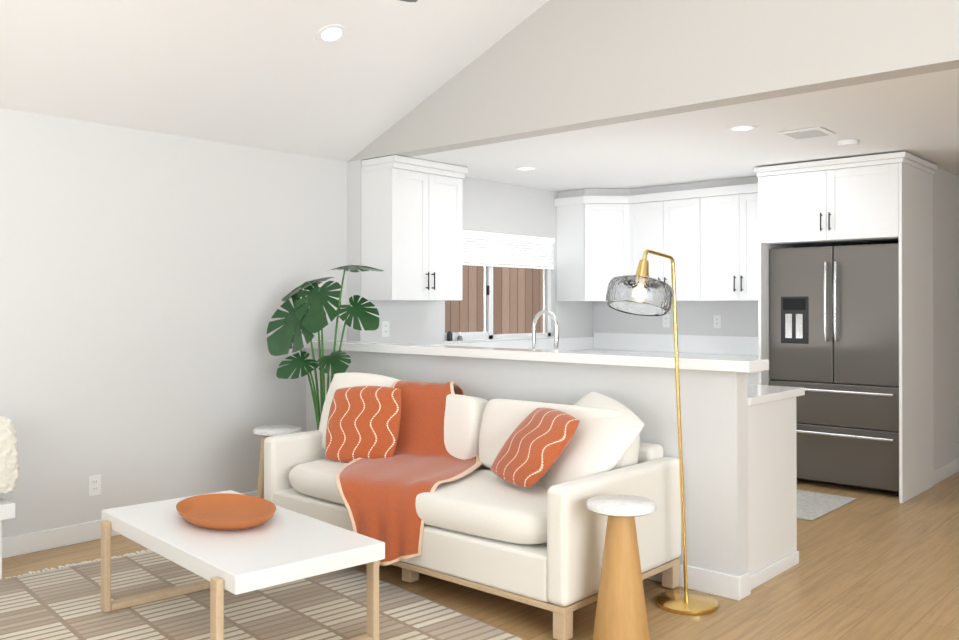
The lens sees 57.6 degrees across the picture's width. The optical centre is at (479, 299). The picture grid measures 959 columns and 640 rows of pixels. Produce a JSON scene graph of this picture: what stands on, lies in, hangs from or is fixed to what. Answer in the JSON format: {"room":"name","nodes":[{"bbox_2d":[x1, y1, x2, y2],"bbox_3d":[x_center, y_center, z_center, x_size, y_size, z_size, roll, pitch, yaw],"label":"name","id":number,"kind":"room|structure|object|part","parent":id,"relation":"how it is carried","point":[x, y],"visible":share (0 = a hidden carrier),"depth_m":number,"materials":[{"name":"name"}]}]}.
{"room":"living room","nodes":[
{"label":"living room","id":0,"kind":"room"},
{"bbox_2d":[0,108,346,537],"bbox_3d":[-3.404,0.171,3.744,0.150,2.380,7.160,0,0,42],"label":"wall","id":1,"kind":"structure","parent":0,"point":[149,280],"depth_m":5.21,"materials":[{"name":"white paint"}]},
{"bbox_2d":[88,474,100,495],"bbox_3d":[-2.194,1.057,4.978,0.008,0.116,0.072,0,0,42],"label":"outlet","id":2,"kind":"object","parent":1,"relation":"attached to","point":[94,484],"visible":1,"depth_m":4.97,"materials":[{"name":"white plastic"}]},
{"bbox_2d":[2,491,256,558],"bbox_3d":[-3.469,1.306,3.541,0.016,0.108,6.779,0,0,42],"label":"baseboard","id":3,"kind":"structure","parent":1,"relation":"attached to","point":[22,544],"depth_m":4.79,"materials":[{"name":"white"}]},
{"bbox_2d":[347,160,592,344],"bbox_3d":[0.117,0.190,7.471,0.150,2.380,3.090,0,0,42],"label":"wall","id":4,"kind":"structure","parent":0,"point":[495,207],"depth_m":7.19,"materials":[{"name":"white paint"}]},
{"bbox_2d":[382,321,388,336],"bbox_3d":[-0.692,0.215,6.443,0.008,0.116,0.072,0,0,42],"label":"electrical outlet","id":5,"kind":"object","parent":4,"relation":"attached to","point":[385,328],"visible":1,"depth_m":6.44,"materials":[{"name":"white plastic"}]},
{"bbox_2d":[361,159,464,300],"bbox_3d":[-0.488,-0.475,6.432,0.327,0.960,0.722,0,0,42],"label":"upper cabinet","id":6,"kind":"object","parent":4,"relation":"attached to","point":[411,213],"depth_m":6.23,"materials":[{"name":"white wood"}]},
{"bbox_2d":[445,238,553,342],"bbox_3d":[0.170,-0.113,7.506,0.114,0.915,1.470,0,0,42],"label":"kitchen window","id":7,"kind":"structure","parent":4,"relation":"in","point":[501,303],"depth_m":7.55,"materials":[{"name":"white"}]},
{"bbox_2d":[447,331,452,340],"bbox_3d":[-0.239,0.291,7.004,0.043,0.077,0.043,0,0,30],"label":"bottle","id":8,"kind":"object","parent":7,"relation":"on","point":[450,336],"depth_m":6.99,"materials":[{"name":"grey"}]},
{"bbox_2d":[457,332,462,340],"bbox_3d":[-0.159,0.294,7.093,0.047,0.072,0.047,0,0,30],"label":"bottle","id":9,"kind":"object","parent":7,"relation":"on","point":[459,338],"depth_m":7.08,"materials":[{"name":"grey"}]},
{"bbox_2d":[462,230,554,268],"bbox_3d":[0.189,-0.426,7.490,0.047,0.285,1.462,0,0,42],"label":"window blind","id":10,"kind":"object","parent":7,"relation":"attached to","point":[510,239],"visible":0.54,"depth_m":7.52,"materials":[{"name":"white fabric"}]},
{"bbox_2d":[428,337,592,350],"bbox_3d":[0.132,0.409,7.356,0.019,0.120,2.934,0,0,42],"label":"backsplash","id":11,"kind":"structure","parent":4,"relation":"attached to","point":[581,343],"depth_m":7.65,"materials":[{"name":"white tile"}]},
{"bbox_2d":[0,0,958,191],"bbox_3d":[1.914,-1.889,3.598,8.000,1.740,14.000,0,0,42],"label":"ceiling","id":12,"kind":"structure","parent":0,"point":[275,75],"depth_m":5.05,"materials":[{"name":"white paint"}]},
{"bbox_2d":[316,24,346,43],"bbox_3d":[-0.821,-1.473,4.840,0.163,0.071,0.176,0,0,42],"label":"recessed light","id":13,"kind":"object","parent":12,"relation":"in","point":[330,33],"visible":1,"depth_m":4.84,"materials":[{"name":"white plastic"}]},
{"bbox_2d":[515,166,537,170],"bbox_3d":[0.356,-1.000,6.655,0.176,0.007,0.176,0,0,42],"label":"recessed light","id":14,"kind":"object","parent":12,"relation":"in","point":[526,168],"visible":0.98,"depth_m":6.65,"materials":[{"name":"white plastic"}]},
{"bbox_2d":[726,125,756,131],"bbox_3d":[1.542,-1.007,5.130,0.176,0.007,0.176,0,0,42],"label":"recessed light","id":15,"kind":"object","parent":12,"relation":"in","point":[739,128],"visible":0.98,"depth_m":5.12,"materials":[{"name":"white plastic"}]},
{"bbox_2d":[777,126,835,139],"bbox_3d":[1.973,-1.003,5.268,0.260,0.014,0.260,0,0,42],"label":"ceiling vent","id":16,"kind":"object","parent":12,"relation":"in","point":[819,131],"visible":1,"depth_m":5.23,"materials":[{"name":"white metal"}]},
{"bbox_2d":[837,139,858,146],"bbox_3d":[2.346,-0.994,5.552,0.130,0.029,0.130,0,0,42],"label":"smoke detector","id":17,"kind":"object","parent":12,"relation":"attached to","point":[849,143],"visible":1,"depth_m":5.51,"materials":[{"name":"white plastic"}]},
{"bbox_2d":[2,471,958,639],"bbox_3d":[1.914,1.411,3.581,8.400,0.100,14.400,0,0,42],"label":"floor","id":18,"kind":"structure","parent":0,"point":[873,564],"depth_m":4.14,"materials":[{"name":"brown wood"}]},
{"bbox_2d":[0,416,19,577],"bbox_3d":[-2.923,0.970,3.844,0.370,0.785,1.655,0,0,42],"label":"armchair","id":19,"kind":"object","parent":18,"relation":"on","point":[9,467],"visible":1,"depth_m":4.33,"materials":[{"name":"white fabric"}]},
{"bbox_2d":[0,416,19,494],"bbox_3d":[-2.550,0.790,4.271,0.247,0.400,0.523,-16,-11,41],"label":"cushion","id":20,"kind":"object","parent":19,"relation":"on","point":[9,462],"depth_m":4.35,"materials":[{"name":"white fabric"}]},
{"bbox_2d":[0,549,525,639],"bbox_3d":[-1.249,1.354,3.512,2.100,0.010,2.620,0,0,-41],"label":"rug","id":21,"kind":"object","parent":18,"relation":"on","point":[62,603],"visible":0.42,"depth_m":3.79,"materials":[{"name":"beige fabric"}]},
{"bbox_2d":[101,490,384,639],"bbox_3d":[-1.020,1.140,3.611,0.681,0.418,1.280,0,0,-42],"label":"coffee table","id":22,"kind":"object","parent":21,"relation":"on","point":[281,545],"visible":0.88,"depth_m":3.38,"materials":[{"name":"white paint"}]},
{"bbox_2d":[176,493,275,529],"bbox_3d":[-1.075,0.904,3.701,0.380,0.054,0.576,0,0,-36],"label":"terracotta bowl","id":23,"kind":"object","parent":22,"relation":"on","point":[223,511],"visible":1,"depth_m":3.77,"materials":[{"name":"orange ceramic"}]},
{"bbox_2d":[264,372,680,639],"bbox_3d":[-0.167,0.886,4.398,2.050,0.934,1.102,0,0,42],"label":"sofa","id":24,"kind":"object","parent":21,"relation":"on","point":[452,482],"visible":1,"depth_m":4.02,"materials":[{"name":"white fabric"}]},
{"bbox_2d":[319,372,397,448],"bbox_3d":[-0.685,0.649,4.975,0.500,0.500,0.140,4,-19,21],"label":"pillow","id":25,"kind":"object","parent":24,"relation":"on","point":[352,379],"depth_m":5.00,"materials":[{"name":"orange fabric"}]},
{"bbox_2d":[325,386,400,462],"bbox_3d":[-0.633,0.675,4.748,0.450,0.450,0.120,-2,-23,17],"label":"pillow","id":26,"kind":"object","parent":24,"relation":"on","point":[363,423],"depth_m":4.70,"materials":[{"name":"orange fabric"}]},
{"bbox_2d":[334,380,481,565],"bbox_3d":[-0.306,0.837,4.521,0.872,0.777,1.109,0,0,42],"label":"throw blanket","id":27,"kind":"object","parent":24,"relation":"on","point":[401,444],"depth_m":4.58,"materials":[{"name":"orange fabric"}]},
{"bbox_2d":[289,459,547,543],"bbox_3d":[-0.174,0.954,4.389,1.832,0.174,0.790,0,0,42],"label":"seat cushion","id":28,"kind":"object","parent":24,"relation":"on","point":[479,506],"depth_m":3.96,"materials":[{"name":"fabric"}]},
{"bbox_2d":[444,394,487,459],"bbox_3d":[-0.314,0.701,4.926,0.912,0.360,0.190,0,-11,42],"label":"cushion","id":29,"kind":"object","parent":24,"relation":"on","point":[463,414],"depth_m":4.62,"materials":[{"name":"fabric"}]},
{"bbox_2d":[491,408,579,487],"bbox_3d":[0.255,0.684,4.098,0.120,0.440,0.440,46,-17,-21],"label":"pillow","id":30,"kind":"object","parent":24,"relation":"on","point":[539,440],"depth_m":4.02,"materials":[{"name":"orange fabric"}]},
{"bbox_2d":[479,399,639,469],"bbox_3d":[0.373,0.698,4.314,0.912,0.360,0.190,0,-11,42],"label":"cushion","id":31,"kind":"object","parent":24,"relation":"on","point":[498,420],"depth_m":4.37,"materials":[{"name":"fabric"}]},
{"bbox_2d":[536,392,643,488],"bbox_3d":[0.480,0.690,4.125,0.160,0.580,0.580,47,-7,-23],"label":"pillow","id":32,"kind":"object","parent":24,"relation":"on","point":[605,438],"depth_m":3.98,"materials":[{"name":"white fabric"}]},
{"bbox_2d":[253,425,302,498],"bbox_3d":[-1.234,1.077,5.342,0.296,0.586,0.296,0,0,42],"label":"round side table","id":33,"kind":"object","parent":18,"relation":"on","point":[263,432],"visible":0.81,"depth_m":5.26,"materials":[{"name":"stone"}]},
{"bbox_2d":[267,265,383,429],"bbox_3d":[-0.979,0.579,5.416,0.964,1.582,0.410,0,0,42],"label":"monstera plant","id":34,"kind":"object","parent":18,"relation":"on","point":[306,316],"visible":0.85,"depth_m":5.43,"materials":[{"name":"green plant"}]},
{"bbox_2d":[586,494,655,639],"bbox_3d":[0.551,1.071,3.391,0.268,0.576,0.268,0,0,42],"label":"side table","id":35,"kind":"object","parent":18,"relation":"on","point":[621,613],"visible":1,"depth_m":3.33,"materials":[{"name":"brown wood"}]},
{"bbox_2d":[606,249,717,615],"bbox_3d":[0.798,0.572,3.792,0.612,1.578,0.276,0,0,-42],"label":"floor lamp","id":36,"kind":"object","parent":18,"relation":"on","point":[640,292],"visible":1,"depth_m":3.80,"materials":[{"name":"gold metal"}]},
{"bbox_3d":[0.674,-0.016,3.684,0.274,0.174,0.280,0,0,42],"label":"lamp shade","id":37,"kind":"part","parent":36,"relation":"part of","materials":[{"name":"clear glass"}]},
{"bbox_2d":[748,363,786,386],"bbox_3d":[2.201,0.943,7.062,0.509,0.870,0.617,0,0,42],"label":"base cabinet","id":38,"kind":"object","parent":18,"relation":"on","point":[762,376],"depth_m":6.64,"materials":[{"name":"white"}]},
{"bbox_2d":[625,351,769,362],"bbox_3d":[1.881,0.489,7.346,1.360,0.040,0.622,0,0,42],"label":"countertop","id":39,"kind":"structure","parent":38,"relation":"on","point":[681,353],"depth_m":7.51,"materials":[{"name":"white stone"}]},
{"bbox_2d":[748,399,798,589],"bbox_3d":[1.184,0.930,4.527,0.684,0.870,0.621,0,0,42],"label":"base cabinet","id":40,"kind":"object","parent":18,"relation":"on","point":[772,471],"depth_m":4.30,"materials":[{"name":"white paint"}]},
{"bbox_2d":[748,383,804,406],"bbox_3d":[0.335,0.479,5.303,3.052,0.040,0.646,0,0,42],"label":"countertop","id":41,"kind":"structure","parent":40,"relation":"on","point":[758,393],"depth_m":4.33,"materials":[{"name":"white stone"}]},
{"bbox_2d":[525,311,560,349],"bbox_3d":[0.417,0.260,5.308,0.216,0.396,0.189,0,0,42],"label":"faucet","id":42,"kind":"object","parent":41,"relation":"on","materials":[{"name":"silver metal"}]},
{"bbox_2d":[797,490,855,520],"bbox_3d":[1.613,1.368,6.326,1.900,0.010,0.800,0,0,42],"label":"rug","id":43,"kind":"object","parent":18,"relation":"on","point":[811,506],"visible":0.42,"depth_m":5.83,"materials":[{"name":"white fabric"}]},
{"bbox_2d":[770,243,898,496],"bbox_3d":[2.734,0.492,6.515,0.952,1.765,0.674,0,0,42],"label":"fridge","id":44,"kind":"object","parent":18,"relation":"on","point":[834,331],"visible":0.79,"depth_m":6.27,"materials":[{"name":"grey metal"}]},
{"bbox_2d":[306,349,747,575],"bbox_3d":[0.018,0.848,5.072,3.190,1.040,0.110,0,0,42],"label":"wall","id":45,"kind":"structure","parent":0,"point":[714,415],"depth_m":4.18,"materials":[{"name":"white paint"}]},
{"bbox_2d":[303,340,768,372],"bbox_3d":[0.027,0.302,5.009,3.290,0.050,0.215,0,0,42],"label":"countertop","id":46,"kind":"structure","parent":45,"relation":"on","point":[739,365],"depth_m":4.54,"materials":[{"name":"white stone"}]},
{"bbox_2d":[646,564,750,600],"bbox_3d":[0.019,1.314,5.058,3.206,0.108,0.126,0,0,42],"label":"baseboard","id":47,"kind":"structure","parent":45,"relation":"attached to","point":[729,586],"depth_m":4.03,"materials":[{"name":"white"}]},
{"bbox_2d":[587,347,624,352],"bbox_3d":[0.495,0.489,7.295,0.642,0.040,2.542,0,0,42],"label":"countertop","id":48,"kind":"structure","parent":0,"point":[591,349],"depth_m":7.98,"materials":[{"name":"white stone"}]},
{"bbox_2d":[348,0,958,161],"bbox_3d":[2.070,-1.839,3.773,8.000,1.640,0.150,0,0,42],"label":"wall","id":49,"kind":"structure","parent":0,"point":[552,67],"depth_m":4.66,"materials":[{"name":"grey paint"}]},
{"bbox_2d":[593,301,757,336],"bbox_3d":[2.215,0.190,7.571,2.850,2.380,0.150,0,0,42],"label":"wall","id":50,"kind":"structure","parent":0,"point":[739,318],"depth_m":7.76,"materials":[{"name":"white paint"}]},
{"bbox_2d":[555,191,632,300],"bbox_3d":[1.150,-0.458,8.013,0.669,0.940,0.605,0,0,42],"label":"upper cabinet","id":51,"kind":"object","parent":50,"relation":"attached to","point":[594,233],"depth_m":7.81,"materials":[{"name":"white wood"}]},
{"bbox_2d":[663,315,669,326],"bbox_3d":[1.695,0.192,7.927,0.072,0.116,0.008,0,0,42],"label":"electrical outlet","id":52,"kind":"object","parent":50,"relation":"attached to","point":[666,320],"visible":0.96,"depth_m":7.92,"materials":[{"name":"white plastic"}]},
{"bbox_2d":[633,187,708,300],"bbox_3d":[1.700,-0.459,7.683,0.801,0.940,0.367,0,0,42],"label":"upper cabinet","id":53,"kind":"object","parent":50,"relation":"attached to","point":[675,224],"depth_m":7.49,"materials":[{"name":"white wood"}]},
{"bbox_2d":[593,332,769,354],"bbox_3d":[1.849,0.391,7.778,1.983,0.160,0.019,0,0,42],"label":"backsplash","id":54,"kind":"structure","parent":50,"relation":"attached to","point":[707,344],"depth_m":7.75,"materials":[{"name":"white tile"}]},
{"bbox_2d":[713,315,720,327],"bbox_3d":[2.068,0.190,7.595,0.072,0.116,0.008,0,0,42],"label":"electrical outlet","id":55,"kind":"object","parent":50,"relation":"attached to","point":[716,321],"visible":1,"depth_m":7.59,"materials":[{"name":"white plastic"}]},
{"bbox_2d":[709,183,792,302],"bbox_3d":[2.202,-0.461,7.258,0.758,0.940,0.332,0,0,42],"label":"upper cabinet","id":56,"kind":"object","parent":50,"relation":"attached to","point":[717,239],"depth_m":7.13,"materials":[{"name":"white wood"}]},
{"bbox_2d":[757,155,932,247],"bbox_3d":[2.725,-0.690,6.511,0.968,0.530,0.755,0,0,42],"label":"upper cabinet","id":57,"kind":"object","parent":50,"relation":"attached to","point":[888,200],"depth_m":6.20,"materials":[{"name":"white wood"}]},
{"bbox_2d":[933,167,958,468],"bbox_3d":[4.582,0.192,7.973,0.150,2.380,3.900,0,0,42],"label":"wall","id":58,"kind":"structure","parent":0,"point":[946,311],"depth_m":6.79,"materials":[{"name":"white paint"}]},
{"bbox_2d":[934,457,958,484],"bbox_3d":[4.645,1.328,7.913,0.016,0.108,3.898,0,0,42],"label":"baseboard","id":59,"kind":"structure","parent":58,"relation":"attached to","point":[945,471],"depth_m":6.73,"materials":[{"name":"white wood"}]}
]}

